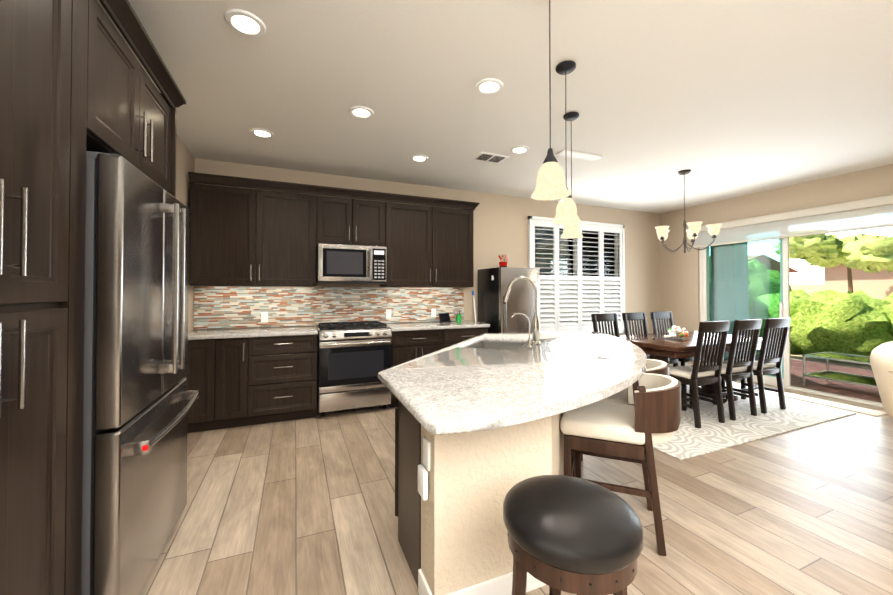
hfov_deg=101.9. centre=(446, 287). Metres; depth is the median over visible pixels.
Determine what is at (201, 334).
countertop
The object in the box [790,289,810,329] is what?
garden plants
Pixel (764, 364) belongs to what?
dining chair
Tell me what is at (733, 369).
dining chair
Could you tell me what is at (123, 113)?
upper cabinet
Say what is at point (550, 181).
pendant light
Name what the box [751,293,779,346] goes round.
garden plants
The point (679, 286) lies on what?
wall
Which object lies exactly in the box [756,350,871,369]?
yard
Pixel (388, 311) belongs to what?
outlet
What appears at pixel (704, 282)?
sliding door
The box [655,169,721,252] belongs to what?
chandelier
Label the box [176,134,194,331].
wall
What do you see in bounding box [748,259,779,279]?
garden plants
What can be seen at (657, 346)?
dining table
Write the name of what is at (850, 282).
garden plants
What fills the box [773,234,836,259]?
garden plants
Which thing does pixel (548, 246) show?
roof
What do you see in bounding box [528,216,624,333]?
window shutters
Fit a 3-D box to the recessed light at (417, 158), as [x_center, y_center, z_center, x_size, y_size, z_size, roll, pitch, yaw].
[-0.292,-1.378,3.859,0.185,0.011,0.202,0,-1,-23]
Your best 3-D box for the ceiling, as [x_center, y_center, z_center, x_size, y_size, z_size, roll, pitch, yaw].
[1.899,-1.462,1.593,7.900,0.100,8.070,0,-1,-23]
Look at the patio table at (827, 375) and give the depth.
5.08 m
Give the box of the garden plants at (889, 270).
[861,268,892,272]
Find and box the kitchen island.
[395,342,563,594]
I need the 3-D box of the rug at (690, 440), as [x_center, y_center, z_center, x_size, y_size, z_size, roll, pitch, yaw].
[2.748,1.364,4.288,2.830,0.012,1.990,0,-1,-23]
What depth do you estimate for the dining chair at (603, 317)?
4.74 m
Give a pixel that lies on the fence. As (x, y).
(881, 291)
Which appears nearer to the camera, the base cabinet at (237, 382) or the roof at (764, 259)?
the base cabinet at (237, 382)
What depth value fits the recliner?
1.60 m
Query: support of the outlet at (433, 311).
attached to the backsplash
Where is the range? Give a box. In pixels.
[316,321,391,416]
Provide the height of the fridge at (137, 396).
1.832 m
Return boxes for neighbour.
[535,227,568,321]
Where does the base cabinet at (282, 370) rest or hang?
on the floor
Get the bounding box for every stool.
[503,475,642,594]
[560,373,680,555]
[575,359,669,477]
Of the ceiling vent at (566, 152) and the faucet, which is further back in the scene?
the ceiling vent at (566, 152)
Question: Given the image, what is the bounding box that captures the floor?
[140,366,892,594]
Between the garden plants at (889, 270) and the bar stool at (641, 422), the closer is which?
the bar stool at (641, 422)
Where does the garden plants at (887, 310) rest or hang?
on the yard
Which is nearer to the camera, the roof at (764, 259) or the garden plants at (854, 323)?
the garden plants at (854, 323)
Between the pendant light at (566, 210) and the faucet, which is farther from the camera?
the faucet
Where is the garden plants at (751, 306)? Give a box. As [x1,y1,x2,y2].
[748,294,754,318]
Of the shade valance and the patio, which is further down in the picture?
the patio
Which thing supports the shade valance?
attached to the wall at (679, 286)
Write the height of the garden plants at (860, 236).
1.485 m
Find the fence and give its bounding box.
[790,284,892,299]
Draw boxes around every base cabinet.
[184,339,215,432]
[216,338,247,428]
[248,335,316,424]
[388,329,443,407]
[444,327,487,347]
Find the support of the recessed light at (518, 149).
in the ceiling
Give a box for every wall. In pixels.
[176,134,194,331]
[193,158,659,335]
[660,164,892,363]
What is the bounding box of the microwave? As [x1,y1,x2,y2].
[316,243,386,283]
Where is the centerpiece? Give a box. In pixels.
[664,325,688,338]
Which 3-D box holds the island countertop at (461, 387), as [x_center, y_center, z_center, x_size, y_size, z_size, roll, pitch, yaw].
[0.660,0.447,2.478,2.382,0.040,2.066,0,-1,-23]
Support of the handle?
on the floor
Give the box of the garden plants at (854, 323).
[790,289,892,361]
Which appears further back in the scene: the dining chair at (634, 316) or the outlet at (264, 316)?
the dining chair at (634, 316)
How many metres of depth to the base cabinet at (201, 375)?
3.37 m
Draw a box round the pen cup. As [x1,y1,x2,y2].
[456,310,461,321]
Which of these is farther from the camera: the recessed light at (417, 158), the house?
the house
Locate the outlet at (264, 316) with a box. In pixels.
[261,312,267,321]
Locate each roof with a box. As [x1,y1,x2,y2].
[536,238,565,248]
[748,254,798,272]
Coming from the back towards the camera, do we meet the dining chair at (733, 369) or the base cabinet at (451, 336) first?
the base cabinet at (451, 336)
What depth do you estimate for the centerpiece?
4.24 m
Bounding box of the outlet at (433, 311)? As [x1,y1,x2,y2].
[431,309,435,316]
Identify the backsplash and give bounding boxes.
[194,286,463,328]
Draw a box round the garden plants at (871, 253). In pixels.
[842,235,892,271]
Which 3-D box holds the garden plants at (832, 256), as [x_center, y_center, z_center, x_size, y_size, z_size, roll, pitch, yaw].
[17.890,-1.702,17.107,2.261,1.560,2.158,0,-1,-23]
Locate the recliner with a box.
[870,341,892,418]
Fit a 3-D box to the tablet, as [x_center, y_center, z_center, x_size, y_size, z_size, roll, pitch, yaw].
[-0.019,0.402,4.806,0.174,0.115,0.118,0,-1,-23]
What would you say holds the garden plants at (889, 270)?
attached to the garden plants at (860, 236)
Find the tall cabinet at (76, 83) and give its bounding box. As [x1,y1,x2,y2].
[0,0,79,594]
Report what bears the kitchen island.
on the floor
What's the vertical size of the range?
0.952 m
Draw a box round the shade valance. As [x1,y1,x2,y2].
[693,195,892,247]
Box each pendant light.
[531,0,569,199]
[552,61,580,223]
[560,112,582,238]
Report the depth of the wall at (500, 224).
5.36 m
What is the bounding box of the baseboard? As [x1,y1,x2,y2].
[669,362,692,366]
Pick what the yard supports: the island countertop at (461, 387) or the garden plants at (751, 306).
the garden plants at (751, 306)
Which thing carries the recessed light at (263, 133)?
in the ceiling
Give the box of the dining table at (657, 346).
[615,331,775,410]
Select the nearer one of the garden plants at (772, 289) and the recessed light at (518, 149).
the recessed light at (518, 149)
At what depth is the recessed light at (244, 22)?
1.92 m
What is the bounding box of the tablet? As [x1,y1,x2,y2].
[438,313,451,321]
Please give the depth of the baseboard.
6.17 m
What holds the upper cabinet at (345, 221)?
attached to the wall at (500, 224)
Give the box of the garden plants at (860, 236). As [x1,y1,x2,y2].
[838,233,875,260]
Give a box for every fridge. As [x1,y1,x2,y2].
[81,151,199,594]
[478,267,539,332]
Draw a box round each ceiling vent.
[472,152,508,162]
[556,149,601,161]
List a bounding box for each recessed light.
[224,9,265,36]
[250,128,273,137]
[349,106,373,118]
[410,155,427,161]
[475,78,502,94]
[510,146,529,153]
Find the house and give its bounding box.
[824,264,892,283]
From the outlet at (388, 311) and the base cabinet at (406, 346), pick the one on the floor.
the base cabinet at (406, 346)
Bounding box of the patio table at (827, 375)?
[802,352,877,387]
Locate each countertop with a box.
[188,320,489,339]
[378,332,646,434]
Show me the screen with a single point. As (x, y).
(744, 279)
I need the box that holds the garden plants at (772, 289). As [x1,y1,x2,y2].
[748,262,791,302]
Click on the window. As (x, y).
(607, 261)
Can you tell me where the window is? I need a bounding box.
[535,227,617,322]
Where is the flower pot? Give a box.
[497,254,507,266]
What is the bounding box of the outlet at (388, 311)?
[386,309,390,317]
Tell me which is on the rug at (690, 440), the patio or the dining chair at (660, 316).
the dining chair at (660, 316)
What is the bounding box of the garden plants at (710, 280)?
[710,280,710,319]
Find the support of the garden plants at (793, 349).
on the yard
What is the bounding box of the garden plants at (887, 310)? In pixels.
[877,292,892,334]
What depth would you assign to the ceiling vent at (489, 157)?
3.83 m
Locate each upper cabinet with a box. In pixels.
[80,0,175,195]
[189,180,319,286]
[316,192,387,247]
[380,200,474,286]
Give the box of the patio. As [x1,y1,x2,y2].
[724,355,881,402]
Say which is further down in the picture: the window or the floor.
the floor
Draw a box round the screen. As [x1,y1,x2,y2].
[710,242,747,358]
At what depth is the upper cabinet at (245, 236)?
3.79 m
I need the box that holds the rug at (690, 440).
[653,384,856,459]
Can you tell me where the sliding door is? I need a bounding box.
[699,238,883,407]
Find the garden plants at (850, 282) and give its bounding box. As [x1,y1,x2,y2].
[847,267,853,292]
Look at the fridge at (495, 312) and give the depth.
4.68 m
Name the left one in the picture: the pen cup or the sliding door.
the pen cup
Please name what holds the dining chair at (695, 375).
on the rug at (690, 440)
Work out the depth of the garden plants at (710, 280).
8.53 m
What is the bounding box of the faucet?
[503,276,539,347]
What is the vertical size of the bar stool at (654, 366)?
0.840 m
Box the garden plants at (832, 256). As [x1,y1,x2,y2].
[803,234,852,267]
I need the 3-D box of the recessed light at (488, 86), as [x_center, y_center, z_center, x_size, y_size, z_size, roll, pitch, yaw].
[0.295,-1.395,2.506,0.196,0.011,0.198,0,-1,-23]
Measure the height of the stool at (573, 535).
0.681 m
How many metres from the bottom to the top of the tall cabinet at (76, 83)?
2.420 m
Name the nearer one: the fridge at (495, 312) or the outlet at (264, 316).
the outlet at (264, 316)
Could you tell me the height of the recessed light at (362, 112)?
0.011 m
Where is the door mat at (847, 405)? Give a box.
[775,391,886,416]
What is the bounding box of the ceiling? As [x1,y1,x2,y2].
[97,0,892,213]
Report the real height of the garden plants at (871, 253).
1.508 m
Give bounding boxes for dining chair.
[591,313,618,335]
[622,312,677,366]
[650,311,703,386]
[670,320,729,427]
[689,319,761,420]
[721,317,790,413]
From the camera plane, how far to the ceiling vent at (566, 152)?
3.75 m
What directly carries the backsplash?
attached to the wall at (500, 224)
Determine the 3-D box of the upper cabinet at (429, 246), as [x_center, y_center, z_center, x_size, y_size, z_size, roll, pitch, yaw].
[-0.246,-0.515,4.716,1.185,1.020,0.327,0,-1,-23]
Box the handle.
[472,291,476,321]
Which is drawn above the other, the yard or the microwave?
the microwave
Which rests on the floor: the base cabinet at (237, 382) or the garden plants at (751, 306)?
the base cabinet at (237, 382)
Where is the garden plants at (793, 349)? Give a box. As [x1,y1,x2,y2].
[790,342,803,353]
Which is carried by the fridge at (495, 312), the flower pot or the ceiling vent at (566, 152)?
the flower pot

